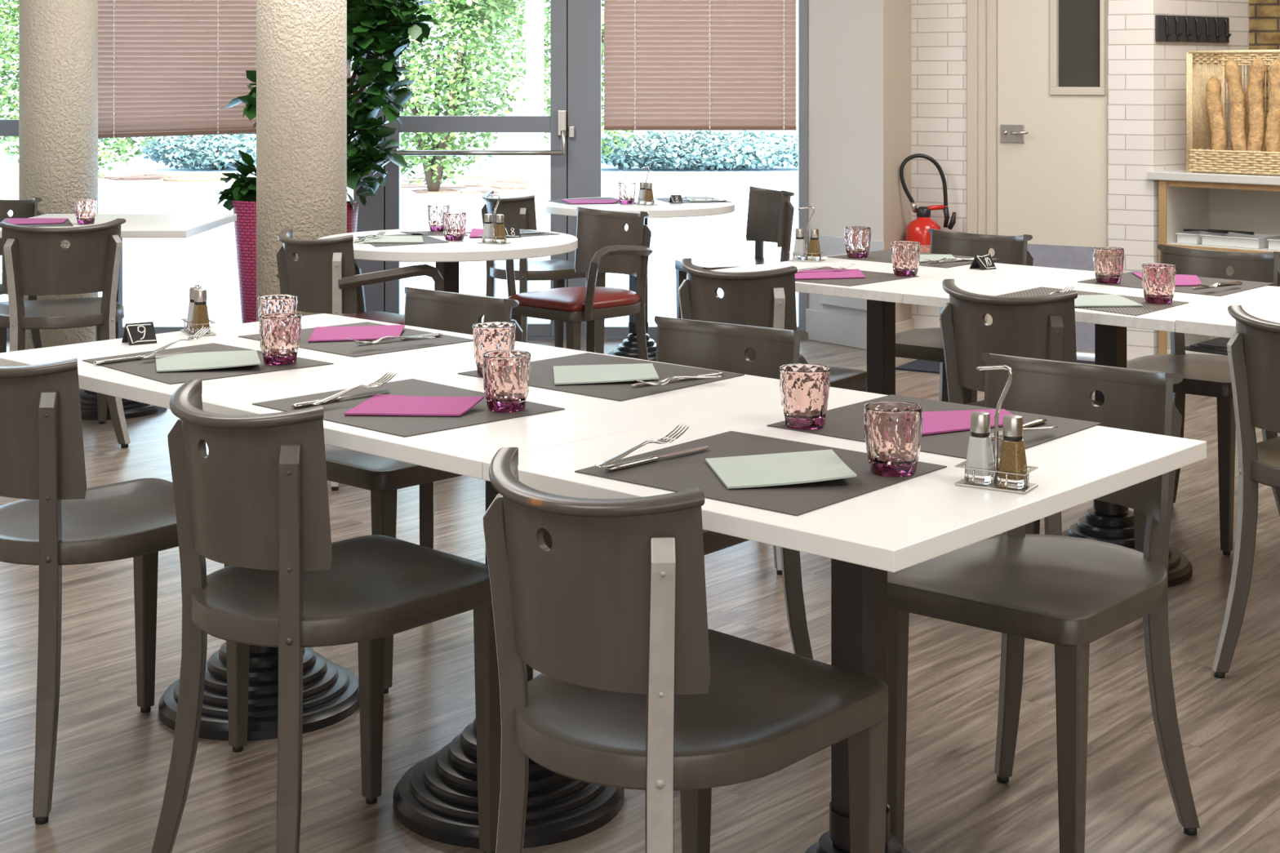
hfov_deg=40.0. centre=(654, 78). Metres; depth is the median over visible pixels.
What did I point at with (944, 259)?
fork
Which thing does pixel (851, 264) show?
fork
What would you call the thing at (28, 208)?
dining chair
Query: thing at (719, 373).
table knife
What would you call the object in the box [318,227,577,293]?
round table
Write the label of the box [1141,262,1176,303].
tumbler
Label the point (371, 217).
window
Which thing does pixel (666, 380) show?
fork
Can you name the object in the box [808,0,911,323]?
wall
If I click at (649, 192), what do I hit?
pepper shaker
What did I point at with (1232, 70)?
baguette
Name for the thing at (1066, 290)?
fork
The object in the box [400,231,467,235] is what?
placemat
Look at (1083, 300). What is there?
paper napkin
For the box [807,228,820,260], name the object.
pepper shaker
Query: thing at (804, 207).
stand
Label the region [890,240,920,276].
tumbler
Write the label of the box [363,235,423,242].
paper napkin
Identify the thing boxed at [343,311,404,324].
seat cushion
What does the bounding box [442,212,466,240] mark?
tumbler
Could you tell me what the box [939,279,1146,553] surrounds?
dining chair
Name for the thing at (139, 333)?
number card
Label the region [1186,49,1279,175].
wicker basket
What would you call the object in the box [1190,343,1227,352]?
folder
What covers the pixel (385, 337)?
fork
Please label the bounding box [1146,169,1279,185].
countertop
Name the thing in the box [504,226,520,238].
number card
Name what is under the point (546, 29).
shrub
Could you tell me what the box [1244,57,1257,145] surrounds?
baguette
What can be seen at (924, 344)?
dining chair
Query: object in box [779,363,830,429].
tumbler
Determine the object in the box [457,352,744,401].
placemat
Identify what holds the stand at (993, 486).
on the dining table at (905, 524)
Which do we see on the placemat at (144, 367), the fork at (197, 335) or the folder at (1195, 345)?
the fork at (197, 335)
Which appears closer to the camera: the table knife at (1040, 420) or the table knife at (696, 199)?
the table knife at (1040, 420)
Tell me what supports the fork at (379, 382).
on the placemat at (404, 426)
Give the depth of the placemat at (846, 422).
2.77 m
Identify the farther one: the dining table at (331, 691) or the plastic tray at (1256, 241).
the plastic tray at (1256, 241)
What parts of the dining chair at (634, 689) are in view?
rail, backrest, leg, seat, leg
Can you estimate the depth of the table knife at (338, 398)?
3.00 m
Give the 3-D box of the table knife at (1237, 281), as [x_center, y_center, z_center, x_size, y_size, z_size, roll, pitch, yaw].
[1.490,0.547,4.665,0.212,0.008,0.019,0,0,-37]
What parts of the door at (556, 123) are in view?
lever handle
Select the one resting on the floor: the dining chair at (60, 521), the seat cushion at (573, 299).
the dining chair at (60, 521)
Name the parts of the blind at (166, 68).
ladder cord, rail, ladder cord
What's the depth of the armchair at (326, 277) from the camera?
5.56 m
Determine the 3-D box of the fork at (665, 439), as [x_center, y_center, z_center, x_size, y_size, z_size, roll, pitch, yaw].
[-0.017,0.528,2.530,0.024,0.030,0.196,0,0,39]
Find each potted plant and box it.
[217,70,256,211]
[346,0,439,210]
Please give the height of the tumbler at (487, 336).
0.092 m
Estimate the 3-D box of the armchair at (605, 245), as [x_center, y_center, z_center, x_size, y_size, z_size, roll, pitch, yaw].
[-0.257,0.888,6.540,0.486,0.793,0.496,0,0,43]
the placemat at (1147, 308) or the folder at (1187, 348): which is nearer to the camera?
the placemat at (1147, 308)
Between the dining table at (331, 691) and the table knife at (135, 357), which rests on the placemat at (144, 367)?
the table knife at (135, 357)
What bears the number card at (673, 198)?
on the placemat at (685, 200)
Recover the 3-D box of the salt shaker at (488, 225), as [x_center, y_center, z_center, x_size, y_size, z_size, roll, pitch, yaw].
[-0.559,0.502,5.925,0.036,0.094,0.036,0,0,29]
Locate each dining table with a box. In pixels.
[0,313,541,741]
[201,345,781,848]
[483,386,1206,852]
[711,253,1063,395]
[902,268,1279,586]
[1175,297,1279,337]
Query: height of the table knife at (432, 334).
0.008 m
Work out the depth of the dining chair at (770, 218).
7.98 m
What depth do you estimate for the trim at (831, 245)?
8.52 m
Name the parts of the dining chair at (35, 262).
leg, backrest, seat, rail, leg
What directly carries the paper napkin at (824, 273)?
on the placemat at (871, 277)
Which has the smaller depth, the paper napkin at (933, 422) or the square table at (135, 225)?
the paper napkin at (933, 422)
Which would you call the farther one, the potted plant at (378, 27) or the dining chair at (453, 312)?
the potted plant at (378, 27)
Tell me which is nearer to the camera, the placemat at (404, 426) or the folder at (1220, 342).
the placemat at (404, 426)
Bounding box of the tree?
[351,0,526,191]
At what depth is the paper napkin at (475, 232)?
6.23 m
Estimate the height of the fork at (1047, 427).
0.016 m
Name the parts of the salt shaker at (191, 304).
glass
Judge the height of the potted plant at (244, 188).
0.681 m
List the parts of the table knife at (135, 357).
handle, blade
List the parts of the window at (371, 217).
pane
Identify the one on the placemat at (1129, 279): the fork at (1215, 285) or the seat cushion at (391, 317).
the fork at (1215, 285)
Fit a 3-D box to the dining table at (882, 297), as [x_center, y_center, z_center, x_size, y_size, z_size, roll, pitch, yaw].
[0.653,0.919,5.077,0.724,0.731,0.810,0,0,43]
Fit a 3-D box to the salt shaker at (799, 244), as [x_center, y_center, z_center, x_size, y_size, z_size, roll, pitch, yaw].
[0.442,0.502,5.357,0.036,0.094,0.036,0,0,23]
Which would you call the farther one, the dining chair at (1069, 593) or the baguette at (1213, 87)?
the baguette at (1213, 87)
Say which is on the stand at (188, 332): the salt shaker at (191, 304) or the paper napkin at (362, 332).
the salt shaker at (191, 304)
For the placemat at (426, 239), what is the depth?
5.92 m
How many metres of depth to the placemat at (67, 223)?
6.63 m
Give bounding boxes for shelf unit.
[1158,180,1279,355]
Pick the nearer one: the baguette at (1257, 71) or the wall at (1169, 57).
the baguette at (1257, 71)
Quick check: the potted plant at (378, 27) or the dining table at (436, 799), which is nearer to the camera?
the dining table at (436, 799)
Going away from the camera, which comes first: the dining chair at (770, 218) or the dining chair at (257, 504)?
the dining chair at (257, 504)
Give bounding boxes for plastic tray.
[1175,231,1214,244]
[1200,231,1279,248]
[1266,237,1279,250]
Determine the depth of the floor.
3.51 m
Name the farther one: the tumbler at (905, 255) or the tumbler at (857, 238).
the tumbler at (857, 238)
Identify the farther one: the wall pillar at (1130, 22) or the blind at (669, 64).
the blind at (669, 64)
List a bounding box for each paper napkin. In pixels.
[4,217,67,224]
[155,350,260,372]
[307,324,404,342]
[343,393,484,416]
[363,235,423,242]
[469,228,483,237]
[553,363,658,384]
[560,199,619,203]
[684,195,712,201]
[705,449,856,488]
[795,268,865,279]
[919,254,955,262]
[921,408,1012,435]
[1074,294,1142,306]
[1132,271,1201,285]
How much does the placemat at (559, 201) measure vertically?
0.002 m
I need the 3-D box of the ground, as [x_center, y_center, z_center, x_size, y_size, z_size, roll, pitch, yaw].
[0.000,1.444,34.000,90.000,0.100,50.200,0,0,0]
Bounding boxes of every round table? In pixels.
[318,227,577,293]
[541,196,734,361]
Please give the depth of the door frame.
8.38 m
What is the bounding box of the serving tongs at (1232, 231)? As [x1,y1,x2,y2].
[1209,229,1253,235]
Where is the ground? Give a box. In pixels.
[0,120,797,325]
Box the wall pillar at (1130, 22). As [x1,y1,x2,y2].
[1107,0,1153,360]
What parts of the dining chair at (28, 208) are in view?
seat, backrest, rail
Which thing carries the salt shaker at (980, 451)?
on the stand at (993, 486)
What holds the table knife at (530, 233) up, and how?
on the placemat at (520, 230)
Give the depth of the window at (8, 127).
8.67 m
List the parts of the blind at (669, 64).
ladder cord, rail, ladder cord, ladder cord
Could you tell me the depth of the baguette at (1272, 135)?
7.63 m
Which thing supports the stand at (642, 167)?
on the round table at (628, 347)
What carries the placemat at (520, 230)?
on the round table at (446, 256)
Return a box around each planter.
[231,199,256,323]
[346,200,358,232]
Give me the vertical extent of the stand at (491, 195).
0.165 m
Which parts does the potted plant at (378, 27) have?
stem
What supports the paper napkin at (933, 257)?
on the placemat at (884, 255)
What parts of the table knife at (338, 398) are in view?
handle, blade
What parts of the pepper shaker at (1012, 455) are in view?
glass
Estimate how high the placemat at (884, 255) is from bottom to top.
0.002 m
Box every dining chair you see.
[0,197,42,348]
[0,217,130,448]
[0,357,249,824]
[151,379,501,852]
[324,286,523,693]
[481,191,605,354]
[483,447,888,852]
[542,315,813,659]
[675,186,794,318]
[678,257,866,574]
[887,352,1199,852]
[895,228,1033,404]
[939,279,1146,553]
[1126,244,1279,555]
[1212,305,1279,678]
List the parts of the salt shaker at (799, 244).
glass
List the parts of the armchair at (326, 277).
rail, backrest, armrest, armrest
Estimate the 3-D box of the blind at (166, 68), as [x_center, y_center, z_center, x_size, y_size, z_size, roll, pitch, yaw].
[-2.192,-0.311,8.643,1.403,1.220,0.033,0,0,0]
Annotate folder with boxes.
[1185,345,1227,355]
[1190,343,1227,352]
[1197,337,1231,349]
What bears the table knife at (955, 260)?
on the placemat at (884, 255)
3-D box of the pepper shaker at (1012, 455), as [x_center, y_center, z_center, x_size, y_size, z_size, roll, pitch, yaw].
[0.484,0.502,2.377,0.036,0.094,0.036,0,0,31]
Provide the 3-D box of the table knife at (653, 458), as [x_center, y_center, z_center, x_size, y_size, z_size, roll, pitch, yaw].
[0.008,0.547,2.542,0.019,0.008,0.212,0,0,45]
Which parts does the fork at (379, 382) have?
handle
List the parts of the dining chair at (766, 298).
rail, backrest, seat, leg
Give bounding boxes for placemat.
[0,217,73,226]
[82,342,333,384]
[238,321,472,357]
[252,378,564,437]
[356,233,448,246]
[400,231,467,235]
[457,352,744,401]
[465,229,559,236]
[546,196,637,204]
[574,431,946,515]
[656,197,732,203]
[766,394,1101,459]
[795,266,919,286]
[826,249,998,267]
[995,286,1189,315]
[1077,271,1275,296]
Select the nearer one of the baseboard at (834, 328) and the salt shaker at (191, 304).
the salt shaker at (191, 304)
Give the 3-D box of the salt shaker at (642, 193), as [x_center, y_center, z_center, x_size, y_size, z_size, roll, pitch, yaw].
[-0.051,0.502,7.747,0.036,0.094,0.036,0,0,-38]
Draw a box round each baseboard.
[805,308,866,350]
[895,318,913,333]
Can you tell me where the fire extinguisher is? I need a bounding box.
[899,153,955,253]
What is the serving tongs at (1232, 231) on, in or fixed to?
on the plastic tray at (1256, 241)
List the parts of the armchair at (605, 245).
armrest, leg, leg, seat, backrest, rail, armrest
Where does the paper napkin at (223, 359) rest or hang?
on the placemat at (144, 367)
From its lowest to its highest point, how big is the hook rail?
0.119 m
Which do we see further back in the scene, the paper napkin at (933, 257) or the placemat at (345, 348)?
the paper napkin at (933, 257)
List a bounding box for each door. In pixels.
[384,0,574,336]
[997,0,1107,354]
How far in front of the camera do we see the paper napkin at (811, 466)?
2.46 m
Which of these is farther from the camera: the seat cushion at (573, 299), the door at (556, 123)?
the door at (556, 123)
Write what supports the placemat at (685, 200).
on the round table at (628, 347)
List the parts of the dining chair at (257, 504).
rail, backrest, seat, leg, leg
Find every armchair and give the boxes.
[275,228,443,490]
[505,206,653,359]
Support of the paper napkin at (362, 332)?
on the placemat at (345, 348)
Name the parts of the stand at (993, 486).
handle, plate, plate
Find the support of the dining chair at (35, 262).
on the floor
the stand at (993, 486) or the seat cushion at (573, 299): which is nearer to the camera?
the stand at (993, 486)
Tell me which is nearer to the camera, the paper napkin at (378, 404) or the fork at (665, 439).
the fork at (665, 439)
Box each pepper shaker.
[191,288,209,333]
[493,213,506,243]
[644,182,654,204]
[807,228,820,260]
[996,414,1027,488]
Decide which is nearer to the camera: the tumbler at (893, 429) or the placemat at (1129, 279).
the tumbler at (893, 429)
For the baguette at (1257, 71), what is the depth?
7.68 m
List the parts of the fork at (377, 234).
handle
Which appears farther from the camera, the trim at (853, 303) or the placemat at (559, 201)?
the trim at (853, 303)
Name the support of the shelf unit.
on the floor
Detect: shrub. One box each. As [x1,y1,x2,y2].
[0,0,161,177]
[134,133,256,170]
[509,0,640,159]
[601,129,797,170]
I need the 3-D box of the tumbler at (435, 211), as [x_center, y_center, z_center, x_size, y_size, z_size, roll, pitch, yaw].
[-0.782,0.505,6.381,0.081,0.092,0.081,0,0,39]
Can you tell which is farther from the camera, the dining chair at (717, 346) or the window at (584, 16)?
the window at (584, 16)
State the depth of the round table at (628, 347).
7.68 m
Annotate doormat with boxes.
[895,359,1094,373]
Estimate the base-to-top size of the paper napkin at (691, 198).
0.005 m
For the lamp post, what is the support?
on the ground
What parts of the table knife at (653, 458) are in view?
handle, blade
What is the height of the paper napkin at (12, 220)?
0.005 m
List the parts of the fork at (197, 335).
handle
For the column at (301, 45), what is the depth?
6.60 m
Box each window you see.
[0,119,18,337]
[122,51,384,336]
[567,0,808,337]
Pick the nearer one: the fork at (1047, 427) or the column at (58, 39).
the fork at (1047, 427)
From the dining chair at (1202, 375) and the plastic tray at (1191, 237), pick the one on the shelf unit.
the plastic tray at (1191, 237)
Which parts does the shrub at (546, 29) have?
stem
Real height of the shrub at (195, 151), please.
0.770 m
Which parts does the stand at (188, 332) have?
plate, plate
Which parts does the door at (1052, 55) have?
handle plate, lever, kick plate, pane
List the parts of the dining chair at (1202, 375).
seat, rail, backrest, leg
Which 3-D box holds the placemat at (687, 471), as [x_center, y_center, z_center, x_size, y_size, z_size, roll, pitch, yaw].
[0.150,0.552,2.490,0.390,0.002,0.367,0,0,40]
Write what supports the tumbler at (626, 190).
on the round table at (628, 347)
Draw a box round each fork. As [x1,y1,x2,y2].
[140,326,211,358]
[311,372,396,404]
[346,336,435,343]
[355,231,386,240]
[595,424,689,467]
[631,374,721,385]
[797,262,854,271]
[921,257,973,262]
[991,425,1057,440]
[1046,285,1074,294]
[1197,282,1241,288]
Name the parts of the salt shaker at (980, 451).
glass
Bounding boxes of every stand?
[180,284,216,336]
[477,194,511,244]
[634,167,657,205]
[788,206,825,262]
[954,364,1038,493]
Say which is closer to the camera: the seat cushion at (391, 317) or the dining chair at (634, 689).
the dining chair at (634, 689)
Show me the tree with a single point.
(486, 13)
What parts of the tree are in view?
stem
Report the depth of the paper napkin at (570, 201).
7.86 m
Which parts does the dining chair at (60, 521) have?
rail, backrest, seat, leg, leg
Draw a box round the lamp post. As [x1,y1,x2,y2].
[526,0,543,201]
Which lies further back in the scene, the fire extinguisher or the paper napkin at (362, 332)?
the fire extinguisher
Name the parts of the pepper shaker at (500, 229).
glass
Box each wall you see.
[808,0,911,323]
[911,0,967,329]
[1153,0,1248,355]
[1248,0,1279,151]
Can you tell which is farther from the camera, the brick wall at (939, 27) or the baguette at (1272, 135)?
the brick wall at (939, 27)
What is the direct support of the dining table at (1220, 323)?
on the floor
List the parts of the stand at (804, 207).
handle, plate, plate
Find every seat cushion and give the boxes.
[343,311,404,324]
[506,286,639,311]
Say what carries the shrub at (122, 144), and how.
on the ground
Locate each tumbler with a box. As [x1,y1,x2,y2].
[75,198,97,224]
[257,293,297,321]
[258,312,301,365]
[427,204,449,231]
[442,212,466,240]
[472,321,515,376]
[482,350,531,412]
[617,182,635,204]
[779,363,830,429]
[844,226,871,257]
[863,400,922,476]
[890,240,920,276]
[1093,246,1124,283]
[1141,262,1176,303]
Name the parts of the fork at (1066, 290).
handle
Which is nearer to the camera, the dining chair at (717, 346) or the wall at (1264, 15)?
the dining chair at (717, 346)
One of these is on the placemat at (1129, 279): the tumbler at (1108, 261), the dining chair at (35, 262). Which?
the tumbler at (1108, 261)
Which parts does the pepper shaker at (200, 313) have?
glass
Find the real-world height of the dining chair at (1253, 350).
0.793 m
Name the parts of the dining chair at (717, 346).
leg, seat, backrest, rail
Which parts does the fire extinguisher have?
carry handle, lever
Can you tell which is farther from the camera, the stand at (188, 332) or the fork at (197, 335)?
the stand at (188, 332)
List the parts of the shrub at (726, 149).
stem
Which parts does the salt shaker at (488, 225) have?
glass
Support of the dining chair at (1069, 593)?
on the floor
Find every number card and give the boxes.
[121,321,156,345]
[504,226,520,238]
[669,195,682,203]
[969,253,995,270]
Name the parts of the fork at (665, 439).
handle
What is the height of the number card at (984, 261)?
0.042 m
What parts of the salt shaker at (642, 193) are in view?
glass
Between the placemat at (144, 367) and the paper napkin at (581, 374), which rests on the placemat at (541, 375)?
the paper napkin at (581, 374)
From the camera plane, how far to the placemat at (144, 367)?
3.36 m
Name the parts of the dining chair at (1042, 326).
rail, backrest, leg, seat, leg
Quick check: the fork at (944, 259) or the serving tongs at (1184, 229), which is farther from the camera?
the serving tongs at (1184, 229)
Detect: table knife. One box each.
[93,350,192,364]
[291,388,390,408]
[355,333,443,344]
[520,231,544,235]
[604,445,709,471]
[631,371,723,386]
[696,199,726,200]
[928,257,973,262]
[989,417,1047,437]
[1191,280,1242,288]
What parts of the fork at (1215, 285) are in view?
handle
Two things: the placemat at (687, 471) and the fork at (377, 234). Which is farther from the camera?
the fork at (377, 234)
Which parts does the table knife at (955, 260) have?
blade, handle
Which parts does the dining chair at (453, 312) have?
leg, seat, backrest, rail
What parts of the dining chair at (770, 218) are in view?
leg, seat, backrest, rail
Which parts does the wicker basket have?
corner post, corner post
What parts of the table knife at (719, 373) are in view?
blade, handle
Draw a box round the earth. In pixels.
[97,173,550,193]
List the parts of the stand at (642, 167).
handle, plate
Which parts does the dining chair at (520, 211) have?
rail, backrest, seat, leg, leg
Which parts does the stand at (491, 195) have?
handle, plate, plate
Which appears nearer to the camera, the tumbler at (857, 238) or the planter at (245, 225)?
the tumbler at (857, 238)
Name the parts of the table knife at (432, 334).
blade, handle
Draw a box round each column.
[18,0,97,350]
[256,0,346,321]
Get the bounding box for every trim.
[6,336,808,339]
[809,234,884,317]
[819,294,866,310]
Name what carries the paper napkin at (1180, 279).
on the placemat at (1129, 279)
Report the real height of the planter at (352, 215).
0.738 m
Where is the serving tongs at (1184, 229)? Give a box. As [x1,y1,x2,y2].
[1183,228,1228,233]
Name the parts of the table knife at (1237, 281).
handle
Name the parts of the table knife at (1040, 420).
blade, handle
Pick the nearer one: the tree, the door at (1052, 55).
the door at (1052, 55)
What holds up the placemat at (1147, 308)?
on the dining table at (1106, 522)
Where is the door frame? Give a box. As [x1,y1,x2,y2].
[967,0,997,324]
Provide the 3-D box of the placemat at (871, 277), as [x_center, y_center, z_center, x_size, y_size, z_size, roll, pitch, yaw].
[0.509,0.552,4.923,0.360,0.002,0.344,0,0,41]
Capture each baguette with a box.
[1205,75,1226,162]
[1224,57,1247,160]
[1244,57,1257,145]
[1246,57,1265,166]
[1265,59,1279,167]
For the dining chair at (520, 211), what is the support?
on the floor
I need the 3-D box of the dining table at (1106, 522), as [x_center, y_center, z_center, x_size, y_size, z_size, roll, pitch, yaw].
[1.191,0.919,4.570,0.753,0.731,0.810,0,0,43]
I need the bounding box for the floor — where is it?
[0,339,1279,852]
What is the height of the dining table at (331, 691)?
0.731 m
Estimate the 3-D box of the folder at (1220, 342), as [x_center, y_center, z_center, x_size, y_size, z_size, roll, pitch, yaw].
[2.636,1.183,7.805,0.360,0.014,0.260,0,0,42]
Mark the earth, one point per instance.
(508, 182)
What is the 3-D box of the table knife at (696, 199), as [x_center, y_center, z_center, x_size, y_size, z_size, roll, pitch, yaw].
[0.226,0.547,7.936,0.212,0.008,0.019,0,0,23]
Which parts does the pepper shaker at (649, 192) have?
glass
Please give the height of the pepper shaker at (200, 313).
0.094 m
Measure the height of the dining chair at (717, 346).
0.793 m
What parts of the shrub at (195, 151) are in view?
stem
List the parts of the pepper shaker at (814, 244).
glass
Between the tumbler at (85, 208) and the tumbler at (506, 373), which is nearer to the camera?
the tumbler at (506, 373)
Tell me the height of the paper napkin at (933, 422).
0.005 m
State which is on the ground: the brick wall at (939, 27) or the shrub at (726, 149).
the shrub at (726, 149)
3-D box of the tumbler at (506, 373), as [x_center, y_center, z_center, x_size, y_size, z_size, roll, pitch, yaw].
[-0.246,0.505,2.935,0.081,0.092,0.081,0,0,-44]
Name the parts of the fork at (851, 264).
handle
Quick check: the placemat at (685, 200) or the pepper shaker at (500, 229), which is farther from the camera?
the placemat at (685, 200)
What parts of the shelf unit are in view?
panel, shelf, shelf, rail, panel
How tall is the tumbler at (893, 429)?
0.092 m
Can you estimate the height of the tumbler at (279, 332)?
0.092 m
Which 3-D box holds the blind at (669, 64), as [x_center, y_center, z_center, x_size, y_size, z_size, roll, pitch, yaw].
[0.225,-0.334,8.643,0.944,1.175,0.033,0,0,0]
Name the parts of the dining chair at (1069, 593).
leg, seat, leg, backrest, rail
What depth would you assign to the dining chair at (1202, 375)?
5.06 m
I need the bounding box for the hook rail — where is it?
[1155,14,1231,42]
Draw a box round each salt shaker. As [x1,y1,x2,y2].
[186,286,199,331]
[481,213,493,242]
[637,182,645,204]
[792,227,806,259]
[964,411,994,484]
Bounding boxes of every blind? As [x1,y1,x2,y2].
[97,0,351,138]
[604,0,796,130]
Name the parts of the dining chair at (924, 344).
seat, leg, backrest, rail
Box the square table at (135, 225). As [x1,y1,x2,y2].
[0,213,236,420]
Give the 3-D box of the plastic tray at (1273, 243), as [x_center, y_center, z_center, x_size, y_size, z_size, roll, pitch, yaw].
[2.767,0.717,7.639,0.120,0.045,0.225,0,0,45]
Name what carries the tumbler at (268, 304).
on the placemat at (345, 348)
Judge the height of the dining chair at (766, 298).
0.793 m
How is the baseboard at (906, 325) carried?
attached to the wall at (860, 51)
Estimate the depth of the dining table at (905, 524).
2.49 m
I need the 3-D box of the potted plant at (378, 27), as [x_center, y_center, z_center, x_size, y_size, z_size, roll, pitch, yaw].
[-1.306,-0.083,7.747,0.712,1.349,0.504,0,0,0]

